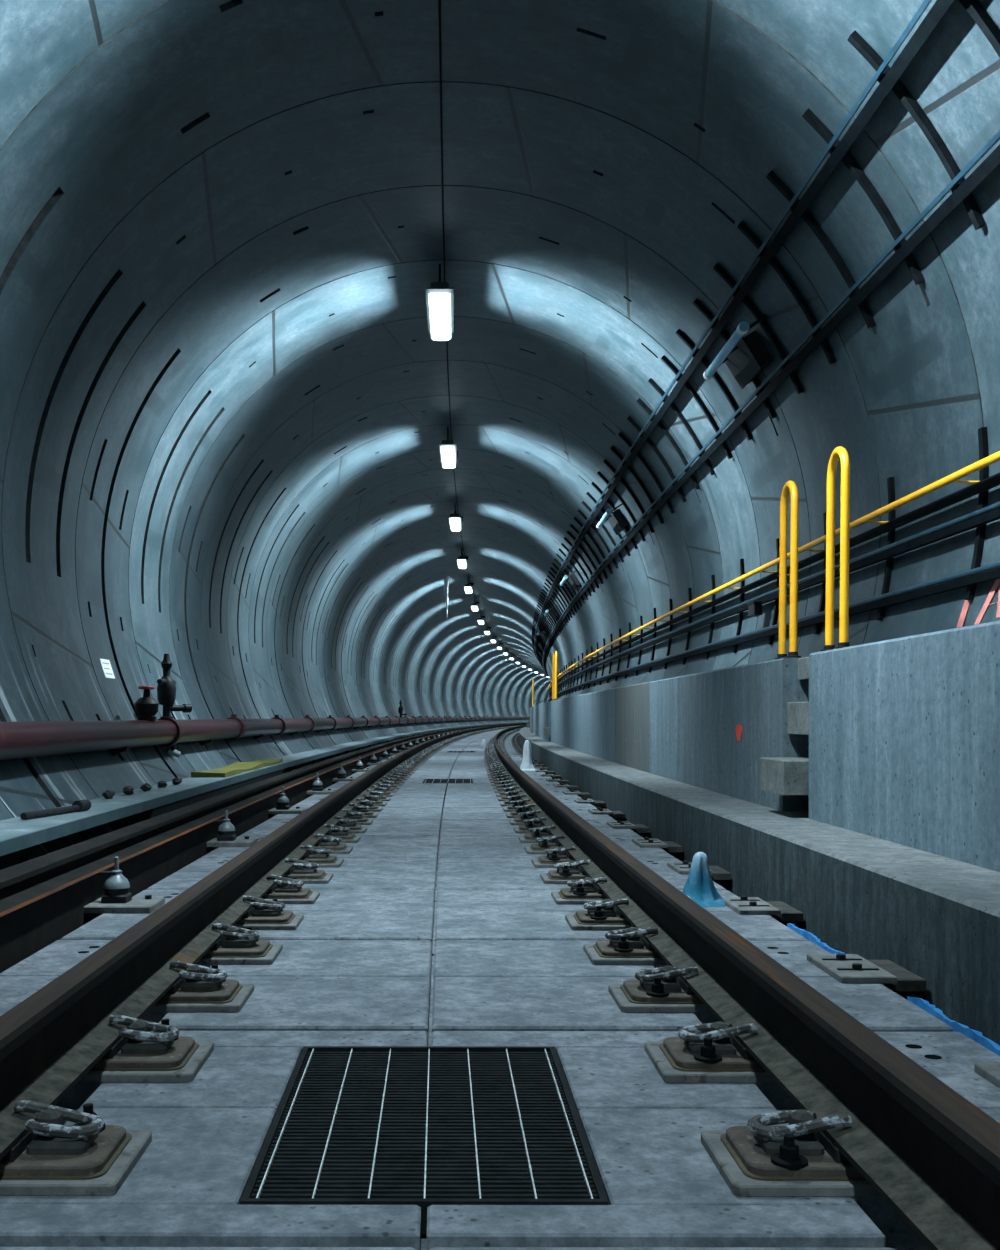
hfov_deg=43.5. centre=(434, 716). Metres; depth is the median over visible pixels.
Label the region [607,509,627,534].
junction box
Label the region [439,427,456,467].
lamp
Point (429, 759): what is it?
track slab
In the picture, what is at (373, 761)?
insulator
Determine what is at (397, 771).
fastener
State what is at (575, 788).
plate
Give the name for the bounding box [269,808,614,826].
track slab
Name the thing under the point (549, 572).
strut
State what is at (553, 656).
loop
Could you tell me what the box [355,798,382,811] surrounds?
fastener
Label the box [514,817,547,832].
fastener
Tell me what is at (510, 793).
fastener
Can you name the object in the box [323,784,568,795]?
track slab
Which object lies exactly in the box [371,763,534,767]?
track slab
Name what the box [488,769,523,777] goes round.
fastener
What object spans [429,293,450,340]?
diffuser
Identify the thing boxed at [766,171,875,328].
strut
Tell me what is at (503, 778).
fastener
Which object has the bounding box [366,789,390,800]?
fastener
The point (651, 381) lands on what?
strut
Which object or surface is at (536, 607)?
strut
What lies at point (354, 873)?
track slab
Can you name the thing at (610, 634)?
strut
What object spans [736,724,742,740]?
paint mark
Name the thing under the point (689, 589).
strut
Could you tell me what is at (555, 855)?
fastener
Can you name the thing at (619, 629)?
strut
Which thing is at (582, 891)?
fastener
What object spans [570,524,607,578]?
strut
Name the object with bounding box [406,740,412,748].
insulator
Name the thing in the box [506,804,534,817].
fastener
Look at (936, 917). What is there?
kerb
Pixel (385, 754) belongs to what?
insulator
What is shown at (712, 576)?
strut
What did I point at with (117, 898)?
insulator
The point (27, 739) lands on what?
pipe
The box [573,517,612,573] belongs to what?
strut
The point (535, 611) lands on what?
strut
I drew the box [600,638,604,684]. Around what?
strut
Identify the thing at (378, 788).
fastener
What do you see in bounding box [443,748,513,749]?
track slab
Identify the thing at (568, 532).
strut
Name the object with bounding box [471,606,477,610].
diffuser
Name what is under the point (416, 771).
track slab
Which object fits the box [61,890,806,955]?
track slab
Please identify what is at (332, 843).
fastener
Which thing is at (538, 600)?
strut
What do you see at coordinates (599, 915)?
fastener
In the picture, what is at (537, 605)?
strut
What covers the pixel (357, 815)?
fastener
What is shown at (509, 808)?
fastener
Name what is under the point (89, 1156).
fastener
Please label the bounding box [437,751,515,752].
track slab
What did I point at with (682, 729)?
concrete wall
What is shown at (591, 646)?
strut
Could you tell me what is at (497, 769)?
fastener
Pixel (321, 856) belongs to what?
fastener
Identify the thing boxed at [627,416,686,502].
strut
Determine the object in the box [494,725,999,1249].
rail
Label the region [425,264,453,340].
lamp
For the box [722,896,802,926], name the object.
plate
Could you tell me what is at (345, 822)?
fastener
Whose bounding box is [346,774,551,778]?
track slab
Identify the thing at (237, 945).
fastener
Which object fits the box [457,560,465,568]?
diffuser
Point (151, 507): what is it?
wall
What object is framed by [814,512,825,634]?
strut
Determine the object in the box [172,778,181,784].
stone
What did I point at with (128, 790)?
stone
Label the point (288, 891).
fastener
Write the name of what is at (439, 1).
conduit
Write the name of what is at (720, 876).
plate
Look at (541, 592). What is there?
strut
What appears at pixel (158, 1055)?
fastener
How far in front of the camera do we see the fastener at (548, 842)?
7.06 m
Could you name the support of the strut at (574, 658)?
attached to the wall at (908, 396)
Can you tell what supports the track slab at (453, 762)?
on the floor
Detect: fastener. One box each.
[0,1100,151,1195]
[78,1015,213,1081]
[148,960,253,1011]
[196,923,282,964]
[234,895,303,929]
[262,874,319,903]
[283,858,332,883]
[300,844,343,866]
[309,833,352,853]
[321,824,360,842]
[331,816,366,832]
[340,809,372,824]
[348,803,377,817]
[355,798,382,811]
[361,793,386,805]
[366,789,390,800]
[371,785,393,796]
[375,782,396,792]
[380,779,399,788]
[383,776,402,785]
[387,774,405,782]
[390,771,407,779]
[393,769,409,777]
[396,767,411,774]
[398,765,413,772]
[401,764,415,770]
[403,762,417,768]
[408,759,421,765]
[486,764,517,770]
[487,766,519,772]
[487,767,521,774]
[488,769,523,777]
[489,772,506,779]
[490,774,508,782]
[491,777,510,785]
[493,779,512,788]
[494,782,515,792]
[496,786,518,796]
[498,790,521,800]
[500,794,525,805]
[503,799,529,811]
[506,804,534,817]
[509,810,540,824]
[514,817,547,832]
[519,825,555,842]
[524,835,565,853]
[532,846,578,867]
[540,860,589,883]
[551,877,607,904]
[565,899,633,930]
[583,927,667,964]
[608,966,711,1012]
[644,1021,776,1082]
[701,1110,881,1196]
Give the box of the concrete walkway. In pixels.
[530,701,550,740]
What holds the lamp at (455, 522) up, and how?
hanging from the ceiling
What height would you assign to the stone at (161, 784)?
0.051 m
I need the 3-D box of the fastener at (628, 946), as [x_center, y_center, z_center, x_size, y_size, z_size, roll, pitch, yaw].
[0.743,0.719,4.003,0.506,0.100,0.270,0,0,0]
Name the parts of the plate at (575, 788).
plate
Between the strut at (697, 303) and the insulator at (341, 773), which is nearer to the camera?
the strut at (697, 303)
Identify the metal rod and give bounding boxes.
[20,799,90,819]
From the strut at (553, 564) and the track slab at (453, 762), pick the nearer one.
the track slab at (453, 762)
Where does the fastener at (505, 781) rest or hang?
on the track slab at (549, 787)
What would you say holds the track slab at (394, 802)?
on the floor
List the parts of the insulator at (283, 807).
plate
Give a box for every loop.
[532,679,533,705]
[551,653,554,700]
[554,651,557,699]
[774,481,800,659]
[820,446,849,651]
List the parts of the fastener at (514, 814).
plate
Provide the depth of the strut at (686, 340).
10.04 m
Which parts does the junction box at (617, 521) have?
lid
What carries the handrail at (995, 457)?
attached to the strut
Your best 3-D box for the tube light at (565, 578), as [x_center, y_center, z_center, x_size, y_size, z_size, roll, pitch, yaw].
[2.549,-2.654,23.913,0.241,0.186,1.200,0,0,2]
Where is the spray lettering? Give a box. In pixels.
[956,579,999,627]
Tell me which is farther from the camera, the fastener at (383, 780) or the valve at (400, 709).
the valve at (400, 709)
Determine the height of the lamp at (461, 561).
0.369 m
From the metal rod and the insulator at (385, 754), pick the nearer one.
the metal rod
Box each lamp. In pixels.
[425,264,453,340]
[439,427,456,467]
[448,503,461,530]
[456,548,467,568]
[463,580,472,593]
[470,597,478,610]
[477,613,484,623]
[484,625,489,634]
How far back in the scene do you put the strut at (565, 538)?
21.67 m
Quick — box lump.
[480,739,486,746]
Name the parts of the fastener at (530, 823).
tie plate, plate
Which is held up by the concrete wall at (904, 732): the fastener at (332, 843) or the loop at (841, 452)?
the loop at (841, 452)
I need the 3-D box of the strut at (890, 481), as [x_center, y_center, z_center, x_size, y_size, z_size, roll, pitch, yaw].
[2.672,-0.993,7.408,0.100,0.846,0.045,0,0,1]
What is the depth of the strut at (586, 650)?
26.50 m
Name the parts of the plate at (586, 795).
plate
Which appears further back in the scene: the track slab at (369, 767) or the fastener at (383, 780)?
the track slab at (369, 767)
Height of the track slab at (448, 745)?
0.271 m
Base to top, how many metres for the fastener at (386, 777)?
0.100 m
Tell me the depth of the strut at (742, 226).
7.85 m
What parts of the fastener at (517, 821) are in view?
plate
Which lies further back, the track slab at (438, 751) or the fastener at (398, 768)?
the track slab at (438, 751)
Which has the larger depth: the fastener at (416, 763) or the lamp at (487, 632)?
the lamp at (487, 632)
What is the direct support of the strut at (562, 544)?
attached to the wall at (908, 396)
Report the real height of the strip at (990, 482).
0.050 m
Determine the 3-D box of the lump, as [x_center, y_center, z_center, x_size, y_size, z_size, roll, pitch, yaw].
[1.226,0.670,31.460,0.156,0.200,0.150,0,0,3]
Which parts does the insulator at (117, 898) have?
clamp arm, stem, plate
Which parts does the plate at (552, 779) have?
plate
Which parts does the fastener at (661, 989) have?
plate, tie plate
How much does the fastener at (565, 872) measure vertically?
0.100 m
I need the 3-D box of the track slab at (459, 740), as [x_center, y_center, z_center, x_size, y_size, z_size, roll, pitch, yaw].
[1.248,0.905,39.786,2.600,0.271,1.205,0,0,4]
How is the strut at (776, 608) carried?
attached to the wall at (908, 396)
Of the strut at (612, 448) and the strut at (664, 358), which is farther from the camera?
the strut at (612, 448)
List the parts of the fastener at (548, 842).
tie plate, plate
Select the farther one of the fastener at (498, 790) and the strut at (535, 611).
the strut at (535, 611)
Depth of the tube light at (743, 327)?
8.75 m
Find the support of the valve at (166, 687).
attached to the pipe at (27, 739)
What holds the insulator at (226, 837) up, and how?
on the floor
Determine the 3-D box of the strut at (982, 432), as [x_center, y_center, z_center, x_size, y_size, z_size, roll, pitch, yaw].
[2.658,-0.993,6.134,0.100,0.846,0.045,0,0,1]
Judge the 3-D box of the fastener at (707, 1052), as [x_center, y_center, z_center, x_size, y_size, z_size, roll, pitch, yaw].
[0.736,0.719,2.759,0.506,0.100,0.270,0,0,0]
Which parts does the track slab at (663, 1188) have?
floor grate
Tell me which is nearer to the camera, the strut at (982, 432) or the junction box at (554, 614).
the strut at (982, 432)
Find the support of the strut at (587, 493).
attached to the wall at (908, 396)
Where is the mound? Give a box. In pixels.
[682,852,725,907]
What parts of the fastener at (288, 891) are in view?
tie plate, plate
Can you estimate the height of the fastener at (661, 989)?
0.100 m
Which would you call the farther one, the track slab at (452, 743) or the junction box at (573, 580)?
the track slab at (452, 743)
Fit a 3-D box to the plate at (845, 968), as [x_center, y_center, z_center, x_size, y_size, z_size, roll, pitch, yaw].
[1.303,0.876,3.777,0.257,0.288,0.350,0,0,0]
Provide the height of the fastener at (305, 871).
0.100 m
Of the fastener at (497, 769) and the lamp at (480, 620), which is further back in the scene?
the lamp at (480, 620)
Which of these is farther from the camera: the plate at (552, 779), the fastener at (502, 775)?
the plate at (552, 779)
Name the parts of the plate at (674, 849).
plate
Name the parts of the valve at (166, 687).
lever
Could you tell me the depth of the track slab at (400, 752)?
26.02 m
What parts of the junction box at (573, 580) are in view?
lid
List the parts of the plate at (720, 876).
plate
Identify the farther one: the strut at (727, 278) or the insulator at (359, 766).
the insulator at (359, 766)
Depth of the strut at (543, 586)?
29.66 m
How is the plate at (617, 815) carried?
attached to the track slab at (386, 813)
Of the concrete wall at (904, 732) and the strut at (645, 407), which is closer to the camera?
the concrete wall at (904, 732)
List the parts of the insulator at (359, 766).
plate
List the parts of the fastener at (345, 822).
plate, tie plate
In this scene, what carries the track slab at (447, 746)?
on the floor
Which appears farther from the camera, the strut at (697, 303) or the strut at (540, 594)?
the strut at (540, 594)
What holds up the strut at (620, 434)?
attached to the wall at (908, 396)
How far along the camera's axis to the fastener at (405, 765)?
17.68 m
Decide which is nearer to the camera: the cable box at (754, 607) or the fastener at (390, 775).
the cable box at (754, 607)
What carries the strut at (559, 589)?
attached to the wall at (908, 396)
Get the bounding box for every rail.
[0,723,521,972]
[0,723,526,1159]
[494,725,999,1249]
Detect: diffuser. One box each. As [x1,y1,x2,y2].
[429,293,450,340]
[441,446,455,467]
[450,518,460,530]
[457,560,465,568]
[465,587,471,593]
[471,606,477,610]
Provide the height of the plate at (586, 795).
0.288 m
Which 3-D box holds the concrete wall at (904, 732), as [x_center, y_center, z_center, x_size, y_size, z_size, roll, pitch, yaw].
[2.175,0.095,1.565,0.751,0.809,9.105,0,0,0]
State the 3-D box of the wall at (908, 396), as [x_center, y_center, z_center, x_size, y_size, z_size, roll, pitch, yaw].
[12.895,-1.058,76.284,22.810,4.218,173.157,0,0,0]
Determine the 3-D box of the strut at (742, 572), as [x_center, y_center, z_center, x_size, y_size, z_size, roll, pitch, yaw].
[2.729,-0.993,11.232,0.100,0.846,0.045,0,0,1]
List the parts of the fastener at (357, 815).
plate, tie plate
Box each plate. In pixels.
[534,765,548,772]
[535,769,554,776]
[540,773,560,782]
[546,777,568,788]
[553,783,578,790]
[562,789,590,798]
[574,797,605,808]
[588,807,624,821]
[607,820,649,837]
[632,837,682,859]
[667,861,730,889]
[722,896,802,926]
[807,953,925,998]
[974,1063,999,1087]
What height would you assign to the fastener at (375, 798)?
0.100 m
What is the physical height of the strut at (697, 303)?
0.894 m
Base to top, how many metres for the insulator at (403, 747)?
0.508 m
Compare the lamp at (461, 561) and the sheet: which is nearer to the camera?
the sheet
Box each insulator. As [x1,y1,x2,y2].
[84,857,164,913]
[207,810,256,846]
[269,787,304,813]
[307,773,334,793]
[333,763,355,780]
[352,757,370,771]
[367,752,381,764]
[379,748,391,759]
[390,745,398,754]
[399,742,405,751]
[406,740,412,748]
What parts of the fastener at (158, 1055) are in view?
tie plate, plate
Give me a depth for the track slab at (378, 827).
8.59 m
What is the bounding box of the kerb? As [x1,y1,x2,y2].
[520,726,999,1045]
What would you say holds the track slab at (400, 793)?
on the floor
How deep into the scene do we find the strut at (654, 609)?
16.30 m
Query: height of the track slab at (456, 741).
0.271 m
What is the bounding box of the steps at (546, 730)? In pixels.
[543,713,550,735]
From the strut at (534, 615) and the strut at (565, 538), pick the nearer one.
the strut at (565, 538)
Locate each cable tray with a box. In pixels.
[534,0,954,666]
[543,130,999,674]
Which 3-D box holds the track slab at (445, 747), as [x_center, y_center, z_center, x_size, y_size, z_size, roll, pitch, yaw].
[0.754,0.905,31.085,2.600,0.271,1.205,0,0,3]
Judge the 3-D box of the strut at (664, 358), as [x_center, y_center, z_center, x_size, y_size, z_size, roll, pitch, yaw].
[2.259,-2.667,10.782,0.614,0.894,0.042,0,0,1]
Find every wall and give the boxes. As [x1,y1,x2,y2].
[0,0,549,869]
[531,0,999,698]
[551,658,808,810]
[809,621,999,871]
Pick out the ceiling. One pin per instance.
(282, 157)
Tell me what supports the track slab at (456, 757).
on the floor
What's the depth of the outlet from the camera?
10.15 m
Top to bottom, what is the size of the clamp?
0.138 m
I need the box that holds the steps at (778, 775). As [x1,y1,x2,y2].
[759,657,808,794]
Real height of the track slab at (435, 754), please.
0.271 m
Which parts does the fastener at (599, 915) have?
plate, tie plate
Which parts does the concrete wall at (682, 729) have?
wall panel, wall panel, wall panel, wall panel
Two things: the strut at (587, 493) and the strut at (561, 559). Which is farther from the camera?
the strut at (561, 559)
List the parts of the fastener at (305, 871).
tie plate, plate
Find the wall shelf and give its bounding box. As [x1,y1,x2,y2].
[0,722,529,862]
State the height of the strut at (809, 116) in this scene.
0.894 m
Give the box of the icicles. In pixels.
[444,578,449,612]
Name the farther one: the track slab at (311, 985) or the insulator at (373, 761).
the insulator at (373, 761)
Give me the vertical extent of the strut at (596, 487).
0.894 m
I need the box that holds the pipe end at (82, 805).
[72,799,90,811]
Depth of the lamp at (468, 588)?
34.80 m
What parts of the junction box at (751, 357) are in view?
lid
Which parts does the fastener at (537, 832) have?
tie plate, plate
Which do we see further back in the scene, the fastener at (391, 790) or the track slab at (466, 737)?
the track slab at (466, 737)
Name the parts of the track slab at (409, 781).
floor grate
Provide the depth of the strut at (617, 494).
15.85 m
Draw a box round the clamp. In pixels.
[166,745,180,756]
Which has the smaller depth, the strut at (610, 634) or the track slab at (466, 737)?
the strut at (610, 634)
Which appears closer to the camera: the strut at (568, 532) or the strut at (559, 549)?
the strut at (568, 532)
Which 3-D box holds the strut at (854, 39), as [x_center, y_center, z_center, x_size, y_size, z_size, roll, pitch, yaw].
[2.192,-2.667,5.690,0.614,0.894,0.042,0,0,1]
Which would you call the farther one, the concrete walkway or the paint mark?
the concrete walkway
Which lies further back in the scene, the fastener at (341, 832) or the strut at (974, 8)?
the fastener at (341, 832)
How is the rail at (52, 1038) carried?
on the fastener
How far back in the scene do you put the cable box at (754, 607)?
10.21 m
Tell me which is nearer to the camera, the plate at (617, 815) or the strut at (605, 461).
the plate at (617, 815)
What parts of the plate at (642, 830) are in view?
plate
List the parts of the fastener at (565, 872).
plate, tie plate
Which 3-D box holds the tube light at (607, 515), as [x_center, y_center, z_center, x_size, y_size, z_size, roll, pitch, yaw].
[2.307,-2.654,16.442,0.241,0.186,1.200,0,0,2]
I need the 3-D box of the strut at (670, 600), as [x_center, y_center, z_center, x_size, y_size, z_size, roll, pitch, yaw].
[2.810,-0.993,15.055,0.100,0.846,0.045,0,0,1]
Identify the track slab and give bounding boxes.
[0,940,952,1045]
[0,1031,999,1249]
[0,1247,894,1249]
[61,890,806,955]
[146,858,725,901]
[202,836,674,867]
[240,820,639,844]
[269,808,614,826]
[290,798,595,813]
[308,790,580,801]
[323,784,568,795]
[335,779,559,785]
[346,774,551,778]
[354,770,544,773]
[365,766,539,770]
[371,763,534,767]
[377,761,521,763]
[382,758,521,761]
[388,756,522,759]
[393,754,522,755]
[400,752,516,754]
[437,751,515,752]
[440,749,515,750]
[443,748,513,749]
[445,747,512,748]
[447,746,512,746]
[448,745,511,745]
[450,744,511,744]
[452,743,510,743]
[454,742,510,742]
[456,741,510,741]
[459,740,510,740]
[461,739,510,739]
[463,738,511,738]
[466,737,511,737]
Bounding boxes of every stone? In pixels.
[102,790,114,798]
[123,786,133,794]
[140,783,151,791]
[157,781,166,787]
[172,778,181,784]
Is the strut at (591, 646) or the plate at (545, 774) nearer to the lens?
the plate at (545, 774)
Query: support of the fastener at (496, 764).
on the track slab at (416, 771)
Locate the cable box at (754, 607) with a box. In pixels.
[747,601,762,616]
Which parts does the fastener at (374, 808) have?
plate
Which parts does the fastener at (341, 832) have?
plate, tie plate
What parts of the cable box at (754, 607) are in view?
lid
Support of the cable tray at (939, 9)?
attached to the strut
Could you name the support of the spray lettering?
attached to the wall at (908, 396)
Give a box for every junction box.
[550,608,558,619]
[568,574,580,589]
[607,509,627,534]
[725,331,772,388]
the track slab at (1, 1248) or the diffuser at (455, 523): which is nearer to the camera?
the track slab at (1, 1248)
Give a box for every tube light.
[560,571,575,585]
[596,503,622,528]
[703,314,766,379]
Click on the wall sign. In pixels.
(106, 666)
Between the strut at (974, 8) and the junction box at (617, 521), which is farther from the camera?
the junction box at (617, 521)
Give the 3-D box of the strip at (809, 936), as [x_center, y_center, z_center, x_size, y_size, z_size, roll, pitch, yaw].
[1.308,0.772,4.266,0.036,0.036,0.689,0,0,0]
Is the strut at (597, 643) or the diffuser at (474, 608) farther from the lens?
the diffuser at (474, 608)
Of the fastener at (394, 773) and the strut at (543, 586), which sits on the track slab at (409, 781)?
the fastener at (394, 773)
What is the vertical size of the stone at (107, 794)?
0.052 m
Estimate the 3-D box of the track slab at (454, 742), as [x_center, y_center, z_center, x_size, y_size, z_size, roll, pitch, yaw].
[1.094,0.905,37.300,2.600,0.271,1.205,0,0,3]
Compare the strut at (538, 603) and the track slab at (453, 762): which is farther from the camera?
the strut at (538, 603)
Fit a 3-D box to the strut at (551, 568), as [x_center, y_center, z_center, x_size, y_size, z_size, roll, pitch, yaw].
[2.711,-2.667,26.051,0.614,0.894,0.042,0,0,2]
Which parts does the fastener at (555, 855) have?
tie plate, plate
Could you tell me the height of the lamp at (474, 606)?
0.369 m
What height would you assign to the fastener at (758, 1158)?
0.100 m
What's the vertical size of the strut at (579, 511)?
0.894 m
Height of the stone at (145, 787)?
0.057 m
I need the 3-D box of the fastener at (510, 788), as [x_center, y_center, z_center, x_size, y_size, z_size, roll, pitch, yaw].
[0.847,0.719,12.085,0.506,0.100,0.270,0,0,1]
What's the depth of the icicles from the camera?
34.59 m
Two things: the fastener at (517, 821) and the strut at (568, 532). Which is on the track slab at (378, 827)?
the fastener at (517, 821)
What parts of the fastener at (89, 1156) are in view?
tie plate, plate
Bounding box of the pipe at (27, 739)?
[0,714,529,759]
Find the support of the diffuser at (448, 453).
attached to the lamp at (447, 449)
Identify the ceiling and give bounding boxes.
[8,0,862,685]
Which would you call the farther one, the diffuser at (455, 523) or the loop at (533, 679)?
the loop at (533, 679)
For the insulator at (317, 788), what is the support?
on the floor
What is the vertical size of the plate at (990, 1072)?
0.288 m
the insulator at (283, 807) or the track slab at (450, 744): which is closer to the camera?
the insulator at (283, 807)
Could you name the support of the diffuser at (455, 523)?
attached to the lamp at (455, 522)
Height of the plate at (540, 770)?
0.288 m
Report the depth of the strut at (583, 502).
18.04 m
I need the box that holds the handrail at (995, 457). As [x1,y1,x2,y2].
[547,451,999,693]
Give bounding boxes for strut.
[534,615,553,643]
[535,611,554,640]
[536,607,556,637]
[536,609,555,639]
[537,605,557,636]
[538,600,560,632]
[538,603,559,634]
[540,594,563,628]
[541,592,564,626]
[542,589,566,624]
[543,586,568,622]
[544,582,569,620]
[546,579,572,617]
[547,575,574,615]
[548,571,576,612]
[550,567,578,609]
[552,563,581,606]
[554,559,584,602]
[556,554,587,599]
[558,548,591,595]
[561,543,594,592]
[564,537,598,588]
[567,531,602,583]
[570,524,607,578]
[572,658,575,692]
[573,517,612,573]
[578,509,617,568]
[582,501,623,562]
[583,650,587,689]
[586,492,630,555]
[588,646,592,687]
[592,482,637,548]
[593,643,598,686]
[597,472,645,541]
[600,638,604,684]
[603,459,653,532]
[607,634,612,682]
[610,446,663,523]
[615,629,620,680]
[618,432,673,513]
[624,623,630,678]
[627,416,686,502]
[635,616,642,675]
[637,398,699,489]
[648,378,714,475]
[649,608,655,672]
[661,355,732,458]
[664,599,672,668]
[676,329,752,440]
[682,588,691,664]
[693,299,775,418]
[705,575,715,659]
[713,263,803,393]
[732,559,744,652]
[737,221,835,363]
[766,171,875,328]
[768,538,779,644]
[802,108,923,284]
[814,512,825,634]
[847,31,985,229]
[876,477,894,620]
[959,0,999,57]
[964,427,988,599]
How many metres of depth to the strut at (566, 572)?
24.58 m
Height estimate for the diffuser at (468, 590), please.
0.075 m
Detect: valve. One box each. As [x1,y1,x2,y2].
[135,686,158,720]
[157,654,191,718]
[398,700,406,717]
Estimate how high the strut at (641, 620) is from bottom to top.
0.846 m
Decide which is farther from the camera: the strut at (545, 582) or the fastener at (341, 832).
the strut at (545, 582)
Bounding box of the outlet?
[170,704,191,712]
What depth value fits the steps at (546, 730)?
24.73 m
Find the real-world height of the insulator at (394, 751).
0.508 m
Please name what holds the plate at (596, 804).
attached to the track slab at (394, 802)
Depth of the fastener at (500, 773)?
15.15 m
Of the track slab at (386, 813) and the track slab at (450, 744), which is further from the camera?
the track slab at (450, 744)
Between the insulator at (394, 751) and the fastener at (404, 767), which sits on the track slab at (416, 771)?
the fastener at (404, 767)
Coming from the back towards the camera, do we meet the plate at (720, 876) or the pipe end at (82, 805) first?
the pipe end at (82, 805)
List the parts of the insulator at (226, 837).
plate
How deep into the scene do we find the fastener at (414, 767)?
18.30 m
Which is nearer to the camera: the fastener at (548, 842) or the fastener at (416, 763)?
the fastener at (548, 842)
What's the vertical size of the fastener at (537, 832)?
0.100 m
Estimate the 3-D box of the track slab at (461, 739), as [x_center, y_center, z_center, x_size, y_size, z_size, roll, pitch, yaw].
[1.411,0.905,42.270,2.600,0.271,1.205,0,0,4]
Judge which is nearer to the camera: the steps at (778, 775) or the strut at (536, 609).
the steps at (778, 775)
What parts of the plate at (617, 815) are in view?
plate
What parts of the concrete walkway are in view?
wall panel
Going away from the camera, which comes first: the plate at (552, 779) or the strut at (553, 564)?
the plate at (552, 779)
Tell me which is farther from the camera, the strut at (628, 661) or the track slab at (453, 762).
the track slab at (453, 762)
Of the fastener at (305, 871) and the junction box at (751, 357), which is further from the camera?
the junction box at (751, 357)
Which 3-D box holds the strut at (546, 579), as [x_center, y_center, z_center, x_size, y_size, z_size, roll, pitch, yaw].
[2.806,-2.667,28.231,0.614,0.894,0.042,0,0,3]
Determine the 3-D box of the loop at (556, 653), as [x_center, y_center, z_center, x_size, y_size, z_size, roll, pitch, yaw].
[2.368,-0.798,24.469,0.084,0.975,0.302,0,0,2]
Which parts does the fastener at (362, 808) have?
plate, tie plate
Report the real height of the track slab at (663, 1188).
0.272 m
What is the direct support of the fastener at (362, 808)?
on the track slab at (386, 813)
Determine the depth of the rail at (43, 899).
5.70 m
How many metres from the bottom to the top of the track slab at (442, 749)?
0.271 m
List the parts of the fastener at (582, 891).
plate, tie plate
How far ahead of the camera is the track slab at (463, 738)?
43.75 m
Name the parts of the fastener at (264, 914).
tie plate, plate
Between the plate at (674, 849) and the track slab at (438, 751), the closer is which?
the plate at (674, 849)
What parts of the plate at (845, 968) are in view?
plate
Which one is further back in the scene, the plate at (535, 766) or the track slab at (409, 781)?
the plate at (535, 766)
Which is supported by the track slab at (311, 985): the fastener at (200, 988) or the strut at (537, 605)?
the fastener at (200, 988)
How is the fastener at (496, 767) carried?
on the track slab at (416, 771)
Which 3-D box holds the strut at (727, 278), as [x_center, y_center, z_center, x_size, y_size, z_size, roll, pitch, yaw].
[2.225,-2.667,8.600,0.614,0.894,0.043,0,0,1]
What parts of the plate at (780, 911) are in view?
plate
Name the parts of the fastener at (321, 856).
tie plate, plate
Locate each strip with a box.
[549,472,999,691]
[787,923,844,953]
[907,996,999,1055]
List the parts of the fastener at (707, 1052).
plate, tie plate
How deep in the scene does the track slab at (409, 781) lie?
14.81 m
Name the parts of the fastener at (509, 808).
plate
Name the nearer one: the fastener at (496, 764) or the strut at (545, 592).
the fastener at (496, 764)
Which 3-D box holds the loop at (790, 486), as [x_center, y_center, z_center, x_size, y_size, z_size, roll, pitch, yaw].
[1.924,-0.798,6.819,0.084,0.975,0.302,0,0,1]
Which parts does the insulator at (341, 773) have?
plate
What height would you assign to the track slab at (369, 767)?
0.271 m
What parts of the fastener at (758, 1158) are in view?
tie plate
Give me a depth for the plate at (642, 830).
8.63 m
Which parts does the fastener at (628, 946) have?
plate, tie plate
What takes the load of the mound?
on the track slab at (336, 914)
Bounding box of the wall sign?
[100,659,114,678]
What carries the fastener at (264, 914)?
on the track slab at (336, 914)
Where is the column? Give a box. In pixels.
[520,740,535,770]
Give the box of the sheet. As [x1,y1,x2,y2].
[191,758,282,776]
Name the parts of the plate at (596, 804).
plate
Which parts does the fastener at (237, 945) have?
tie plate, plate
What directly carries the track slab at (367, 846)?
on the floor
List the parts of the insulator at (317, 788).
plate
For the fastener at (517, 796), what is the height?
0.100 m
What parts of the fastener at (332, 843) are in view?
plate, tie plate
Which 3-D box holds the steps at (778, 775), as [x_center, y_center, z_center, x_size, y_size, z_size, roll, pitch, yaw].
[2.060,0.094,6.354,0.705,0.808,0.462,0,0,1]
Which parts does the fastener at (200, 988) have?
tie plate, plate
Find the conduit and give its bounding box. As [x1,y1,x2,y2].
[438,0,543,671]
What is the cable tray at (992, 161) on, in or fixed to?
attached to the strut
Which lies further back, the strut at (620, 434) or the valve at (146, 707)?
the strut at (620, 434)
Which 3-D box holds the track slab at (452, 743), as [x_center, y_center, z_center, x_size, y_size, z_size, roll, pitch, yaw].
[1.021,0.905,36.057,2.600,0.271,1.205,0,0,3]
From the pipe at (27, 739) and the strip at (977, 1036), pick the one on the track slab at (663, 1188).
the strip at (977, 1036)

